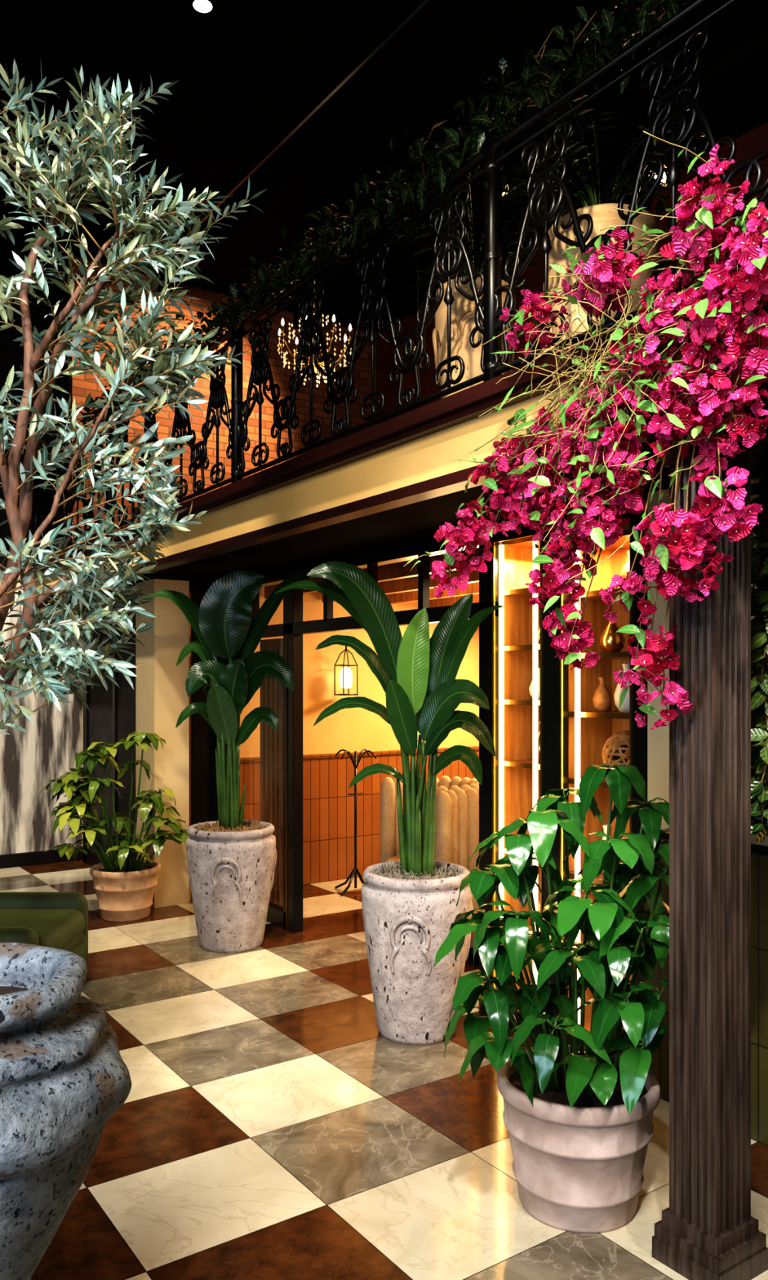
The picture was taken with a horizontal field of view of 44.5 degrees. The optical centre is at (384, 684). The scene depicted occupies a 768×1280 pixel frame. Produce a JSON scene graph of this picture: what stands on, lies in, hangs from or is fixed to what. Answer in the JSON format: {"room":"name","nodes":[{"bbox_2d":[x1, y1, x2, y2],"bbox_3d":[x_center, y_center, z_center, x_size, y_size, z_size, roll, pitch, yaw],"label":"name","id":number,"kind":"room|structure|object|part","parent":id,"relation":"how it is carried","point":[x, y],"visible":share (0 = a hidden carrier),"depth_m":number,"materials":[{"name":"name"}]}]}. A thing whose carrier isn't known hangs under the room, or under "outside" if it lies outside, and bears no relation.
{"room":"restaurant interior","nodes":[
{"label":"restaurant interior","id":0,"kind":"room"},
{"bbox_2d":[0,288,82,854],"bbox_3d":[-3.667,-1.000,8.692,10.300,5.400,0.140,0,0,-35],"label":"curtain","id":1,"kind":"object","parent":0,"point":[28,762],"depth_m":8.86,"materials":[{"name":"grey fabric"}]},
{"bbox_2d":[0,849,83,868],"bbox_3d":[-5.340,1.640,7.420,5.900,0.120,0.040,0,0,-35],"label":"baseboard","id":2,"kind":"structure","parent":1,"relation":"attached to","point":[33,858],"depth_m":8.82,"materials":[{"name":"brown wood"}]},
{"bbox_2d":[31,299,767,599],"bbox_3d":[-0.411,-0.925,4.683,0.230,0.320,10.160,0,0,-35],"label":"trim","id":3,"kind":"structure","parent":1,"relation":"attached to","point":[468,404],"depth_m":4.02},
{"bbox_2d":[31,0,767,563],"bbox_3d":[-0.503,-1.623,4.841,0.072,1.075,10.524,0,0,-35],"label":"balcony railing","id":4,"kind":"object","parent":3,"relation":"on","point":[492,366],"visible":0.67,"depth_m":3.70,"materials":[{"name":"metal"}]},
{"bbox_2d":[77,0,703,437],"bbox_3d":[0.010,-2.138,4.088,0.355,0.411,8.588,0,0,-35],"label":"ivy garland","id":5,"kind":"object","parent":4,"relation":"attached to","point":[651,14],"visible":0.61,"depth_m":3.67,"materials":[{"name":"green plant"}]},
{"bbox_2d":[403,130,767,729],"bbox_3d":[0.691,-0.627,2.762,1.640,1.515,0.895,0,0,26],"label":"hanging plant","id":6,"kind":"object","parent":4,"relation":"hanging from","point":[703,314],"visible":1,"depth_m":2.62,"materials":[{"name":"pink plant"}]},
{"bbox_2d":[82,592,133,846],"bbox_3d":[-2.322,0.450,8.378,0.150,2.500,1.910,0,0,-35],"label":"wall","id":7,"kind":"structure","parent":0,"point":[115,598],"depth_m":9.11,"materials":[{"name":"beige paint"}]},
{"bbox_2d":[83,600,136,866],"bbox_3d":[-2.369,0.500,8.279,0.040,2.400,1.700,0,0,-35],"label":"window","id":8,"kind":"structure","parent":7,"relation":"in","point":[111,717],"depth_m":8.27,"materials":[{"name":"black glass"}]},
{"bbox_2d":[68,256,376,543],"bbox_3d":[-0.800,-2.400,9.491,4.680,2.600,0.100,0,0,-35],"label":"wall","id":9,"kind":"structure","parent":0,"point":[80,388],"depth_m":8.97,"materials":[{"name":"brick"}]},
{"bbox_2d":[239,586,479,757],"bbox_3d":[0.250,-0.100,8.699,3.860,1.400,0.100,0,0,-35],"label":"wall","id":10,"kind":"structure","parent":0,"point":[351,730],"depth_m":8.18,"materials":[{"name":"yellow paint"}]},
{"bbox_2d":[260,638,283,906],"bbox_3d":[-0.769,0.675,6.815,0.065,2.010,0.530,0,0,-35],"label":"door","id":11,"kind":"structure","parent":10,"relation":"in","point":[271,690],"depth_m":6.84,"materials":[{"name":"brown wood"}]},
{"bbox_2d":[189,535,499,1016],"bbox_3d":[-0.473,0.450,6.077,0.320,2.500,3.360,0,0,-35],"label":"door frame","id":12,"kind":"structure","parent":10,"relation":"attached to","point":[203,802],"depth_m":6.42,"materials":[{"name":"black wood"}]},
{"bbox_2d":[333,645,358,695],"bbox_3d":[-0.347,-0.136,8.086,0.150,0.464,0.225,0,0,-35],"label":"wall lantern","id":13,"kind":"object","parent":10,"relation":"attached to","point":[346,678],"depth_m":8.02,"materials":[{"name":"gold metal"}]},
{"bbox_2d":[240,746,479,761],"bbox_3d":[0.265,0.615,8.678,3.860,0.030,0.150,0,0,-35],"label":"cap","id":14,"kind":"object","parent":10,"relation":"attached to","point":[439,749],"visible":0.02,"depth_m":8.17,"materials":[{"name":"orange wood"}]},
{"bbox_2d":[240,749,479,884],"bbox_3d":[0.259,1.165,8.686,3.860,1.070,0.130,0,0,-35],"label":"wainscot","id":15,"kind":"structure","parent":10,"relation":"attached to","point":[328,810],"depth_m":8.14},
{"bbox_2d":[0,859,767,1279],"bbox_3d":[-0.140,1.740,3.617,10.300,0.080,12.500,0,0,-35],"label":"floor","id":16,"kind":"structure","parent":0,"point":[267,1127],"depth_m":3.50,"materials":[{"name":"tile"}]},
{"bbox_2d":[0,892,88,965],"bbox_3d":[-2.110,1.290,4.850,0.984,0.820,0.925,0,0,-1],"label":"sofa","id":17,"kind":"object","parent":16,"relation":"on","point":[57,920],"visible":0.44,"depth_m":4.99,"materials":[{"name":"green fabric"}]},
{"bbox_3d":[-2.097,1.390,4.470,0.900,0.460,0.160,0,0,0],"label":"arm","id":18,"kind":"part","parent":17,"relation":"part of","materials":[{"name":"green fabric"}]},
{"bbox_2d":[0,909,84,949],"bbox_3d":[-2.050,1.300,4.820,0.860,0.160,0.660,0,0,0],"label":"seat cushion","id":19,"kind":"object","parent":17,"relation":"on","point":[62,929],"depth_m":4.87,"materials":[{"name":"green fabric"}]},
{"bbox_2d":[0,942,132,1279],"bbox_3d":[-0.976,1.187,2.194,0.740,1.026,0.740,0,0,-35],"label":"stone urn","id":20,"kind":"object","parent":16,"relation":"on","point":[64,1073],"visible":1,"depth_m":2.06,"materials":[{"name":"stone"}]},
{"bbox_2d":[36,731,190,922],"bbox_3d":[-1.933,1.021,6.811,1.099,1.359,0.653,0,0,-9],"label":"potted plant","id":21,"kind":"object","parent":16,"relation":"on","point":[125,887],"visible":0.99,"depth_m":6.73,"materials":[{"name":"plant"}]},
{"bbox_2d":[89,859,160,922],"bbox_3d":[-1.889,1.515,6.871,0.500,0.370,0.500,0,0,-35],"label":"pot","id":22,"kind":"object","parent":21,"relation":"attached to","point":[125,895],"depth_m":6.70,"materials":[{"name":"ceramic"}]},
{"bbox_2d":[0,59,267,734],"bbox_3d":[-1.159,-0.222,3.028,1.583,3.844,0.879,0,0,2],"label":"tree","id":23,"kind":"object","parent":16,"relation":"on","point":[77,171],"visible":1,"depth_m":2.89,"materials":[{"name":"green plant"}]},
{"bbox_2d":[136,578,189,907],"bbox_3d":[-1.741,0.450,7.376,0.280,2.500,0.400,0,0,-35],"label":"pilaster","id":24,"kind":"object","parent":16,"relation":"on","point":[162,695],"visible":0.79,"depth_m":7.22,"materials":[{"name":"beige paint"}]},
{"bbox_2d":[145,570,322,953],"bbox_3d":[-0.992,0.487,6.122,1.089,2.425,0.593,0,0,-17],"label":"potted plant","id":25,"kind":"object","parent":16,"relation":"on","point":[232,860],"visible":1,"depth_m":6.00,"materials":[{"name":"green plant"}]},
{"bbox_2d":[186,820,276,953],"bbox_3d":[-0.990,1.312,6.134,0.596,0.775,0.583,0,0,-35],"label":"planter","id":26,"kind":"object","parent":25,"relation":"attached to","point":[231,867],"depth_m":5.92,"materials":[{"name":"stone"}]},
{"bbox_2d":[334,748,377,896],"bbox_3d":[-0.233,1.118,7.693,0.297,1.162,0.299,0,0,-13],"label":"iron stand","id":27,"kind":"object","parent":16,"relation":"on","point":[355,762],"visible":0.91,"depth_m":7.68,"materials":[{"name":"black metal"}]},
{"bbox_2d":[275,560,503,1045],"bbox_3d":[0.013,0.553,4.583,1.082,2.294,0.556,0,0,-6],"label":"potted plant","id":28,"kind":"object","parent":16,"relation":"on","point":[410,908],"visible":0.97,"depth_m":4.50,"materials":[{"name":"green plant"}]},
{"bbox_2d":[361,860,473,1045],"bbox_3d":[0.162,1.305,4.614,0.558,0.790,0.557,0,0,-35],"label":"planter","id":29,"kind":"object","parent":28,"relation":"attached to","point":[408,913],"depth_m":4.40,"materials":[{"name":"stone"}]},
{"bbox_2d":[380,775,479,862],"bbox_3d":[0.359,1.198,6.803,0.756,1.005,0.869,0,0,-35],"label":"chair","id":30,"kind":"object","parent":16,"relation":"on","point":[389,836],"visible":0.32,"depth_m":6.98,"materials":[{"name":"beige fabric"}]},
{"bbox_3d":[0.313,1.430,6.769,0.640,0.340,0.640,0,0,-35],"label":"seat","id":31,"kind":"part","parent":30,"relation":"part of","materials":[{"name":"orange fabric"}]},
{"bbox_2d":[434,787,479,963],"bbox_3d":[0.775,1.198,5.959,0.754,1.005,0.870,0,0,-35],"label":"radiator","id":32,"kind":"object","parent":16,"relation":"on","point":[457,812],"visible":0.2,"depth_m":6.13,"materials":[{"name":"beige metal"}]},
{"bbox_3d":[0.728,1.430,5.926,0.640,0.340,0.640,0,0,-35],"label":"seat","id":33,"kind":"part","parent":32,"relation":"part of","materials":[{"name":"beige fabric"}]},
{"bbox_2d":[433,763,669,1234],"bbox_3d":[0.629,0.983,3.101,0.928,1.434,0.803,0,0,-35],"label":"potted plant","id":34,"kind":"object","parent":16,"relation":"on","point":[578,1119],"visible":0.95,"depth_m":2.93,"materials":[{"name":"plant"}]},
{"bbox_2d":[497,1044,660,1234],"bbox_3d":[0.635,1.492,3.090,0.524,0.415,0.524,0,0,-35],"label":"pot","id":35,"kind":"object","parent":34,"relation":"attached to","point":[579,1169],"depth_m":2.90,"materials":[{"name":"ceramic"}]},
{"bbox_2d":[492,493,647,1047],"bbox_3d":[0.993,0.450,4.453,0.426,2.500,0.980,0,0,-35],"label":"display cabinet","id":36,"kind":"object","parent":16,"relation":"on","point":[556,722],"visible":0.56,"depth_m":4.53,"materials":[{"name":"brown wood"}]},
{"bbox_2d":[647,414,767,1279],"bbox_3d":[0.956,0.468,2.759,0.252,2.464,0.252,0,0,-35],"label":"fluted column","id":37,"kind":"structure","parent":16,"relation":"on","point":[708,1230],"depth_m":2.70,"materials":[{"name":"brown wood"}]},
{"bbox_2d":[0,0,767,333],"bbox_3d":[-0.111,-3.675,3.576,10.500,0.250,12.600,0,0,-35],"label":"ceiling","id":38,"kind":"structure","parent":0,"point":[248,72],"depth_m":5.87,"materials":[{"name":"black paint"}]},
{"bbox_2d":[191,0,213,13],"bbox_3d":[-0.957,-3.639,4.960,0.120,0.122,0.120,0,0,-35],"label":"ceiling spotlight","id":39,"kind":"object","parent":38,"relation":"attached to","point":[202,6],"depth_m":4.95,"materials":[{"name":"white"}]},
{"bbox_2d":[134,0,429,288],"bbox_3d":[-1.244,-3.485,5.224,1.920,0.010,7.000,0,0,-35],"label":"track","id":40,"kind":"object","parent":38,"relation":"attached to","point":[423,2],"visible":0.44,"depth_m":5.61,"materials":[{"name":"black metal"}]},
{"bbox_2d":[276,186,353,386],"bbox_3d":[-0.513,-2.964,6.996,0.554,1.473,0.554,0,0,-12],"label":"chandelier","id":41,"kind":"object","parent":38,"relation":"hanging from","point":[282,334],"visible":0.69,"depth_m":6.98,"materials":[{"name":"gold metal"}]},
{"bbox_2d":[413,153,418,352],"bbox_3d":[0.235,-2.979,6.496,0.069,1.442,0.068,0,0,31],"label":"pendant lamp","id":42,"kind":"object","parent":38,"relation":"hanging from","point":[418,153],"visible":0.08,"depth_m":6.50,"materials":[{"name":"black metal"}]},
{"bbox_2d":[501,0,509,195],"bbox_3d":[0.577,-3.039,4.602,0.069,1.322,0.068,0,0,33],"label":"pendant lamp","id":43,"kind":"object","parent":38,"relation":"hanging from","point":[507,184],"visible":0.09,"depth_m":4.60,"materials":[{"name":"black metal"}]},
{"bbox_2d":[648,54,668,191],"bbox_3d":[1.173,-2.903,4.006,0.090,1.595,0.089,0,0,33],"label":"pendant lamp","id":44,"kind":"object","parent":38,"relation":"hanging from","point":[664,176],"visible":0.13,"depth_m":4.00,"materials":[{"name":"black metal"}]},
{"bbox_2d":[35,324,767,588],"bbox_3d":[-0.415,-0.905,4.680,0.060,0.190,10.160,0,0,-35],"label":"fascia","id":45,"kind":"object","parent":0,"point":[428,457],"depth_m":4.13,"materials":[{"name":"beige paint"}]},
{"bbox_2d":[49,408,767,599],"bbox_3d":[-0.066,-0.815,4.923,0.770,0.030,10.160,0,0,-35],"label":"ceiling soffit","id":46,"kind":"structure","parent":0,"point":[421,520],"depth_m":5.16,"materials":[{"name":"paint"}]},
{"bbox_2d":[751,440,767,844],"bbox_3d":[1.210,-0.148,3.018,0.285,1.330,0.336,0,0,30],"label":"vine","id":47,"kind":"object","parent":46,"relation":"hanging from","point":[759,470],"visible":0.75,"depth_m":2.99,"materials":[{"name":"green plant"}]},
{"bbox_2d":[259,488,668,587],"bbox_3d":[1.195,-0.815,7.322,3.880,0.030,7.660,0,0,-35],"label":"ceiling","id":48,"kind":"structure","parent":0,"point":[665,488],"depth_m":5.75,"materials":[{"name":"beige paint"}]},
{"bbox_2d":[264,547,479,607],"bbox_3d":[1.684,-0.750,6.346,2.810,0.100,5.300,0,0,-35],"label":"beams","id":49,"kind":"structure","parent":48,"relation":"attached to","point":[399,584],"depth_m":7.06,"materials":[{"name":"brown wood"}]},
{"bbox_2d":[376,121,767,425],"bbox_3d":[2.585,-2.400,6.181,0.100,2.600,9.200,0,0,-35],"label":"wall","id":50,"kind":"structure","parent":0,"point":[750,144],"depth_m":8.10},
{"bbox_2d":[644,838,767,1146],"bbox_3d":[2.782,1.165,1.569,0.100,1.070,5.800,0,0,-35],"label":"wainscot","id":51,"kind":"structure","parent":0,"point":[660,1064],"depth_m":3.49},
{"bbox_2d":[647,479,767,846],"bbox_3d":[2.791,-0.100,1.574,0.080,1.400,5.800,0,0,-35],"label":"wall","id":52,"kind":"structure","parent":0,"point":[658,738],"depth_m":3.89,"materials":[{"name":"beige paint"}]},
{"bbox_3d":[1.555,-0.955,6.050,4.740,0.250,10.160,0,0,-35],"label":"floor","id":53,"kind":"structure","parent":0,"visible":0},
{"bbox_2d":[432,257,447,385],"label":"urn planter","id":54,"kind":"object","parent":53,"relation":"on","point":[440,331],"depth_m":4.21,"materials":[{"name":"beige stone"}]},
{"bbox_2d":[441,181,483,398],"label":"urn planter","id":55,"kind":"object","parent":53,"relation":"on","point":[463,317],"depth_m":4.12,"materials":[{"name":"beige stone"}]},
{"bbox_2d":[502,186,524,306],"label":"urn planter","id":56,"kind":"object","parent":53,"relation":"on","point":[508,249],"depth_m":4.20,"materials":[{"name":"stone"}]},
{"bbox_2d":[502,95,724,353],"bbox_3d":[0.853,-1.607,3.637,0.871,1.054,0.811,0,0,-12],"label":"urn planter","id":57,"kind":"object","parent":53,"relation":"on","point":[603,215],"visible":0.45,"depth_m":3.53,"materials":[{"name":"beige stone"}]},
{"bbox_3d":[3.418,0.450,4.141,3.860,2.500,0.100,0,0,-35],"label":"wall","id":58,"kind":"structure","parent":0,"visible":0},
{"bbox_2d":[642,828,767,856],"bbox_3d":[2.778,0.615,1.566,0.110,0.030,5.800,0,0,-35],"label":"trim","id":59,"kind":"structure","parent":58,"relation":"attached to","point":[755,849],"depth_m":3.48,"materials":[{"name":"brown wood"}]}
]}

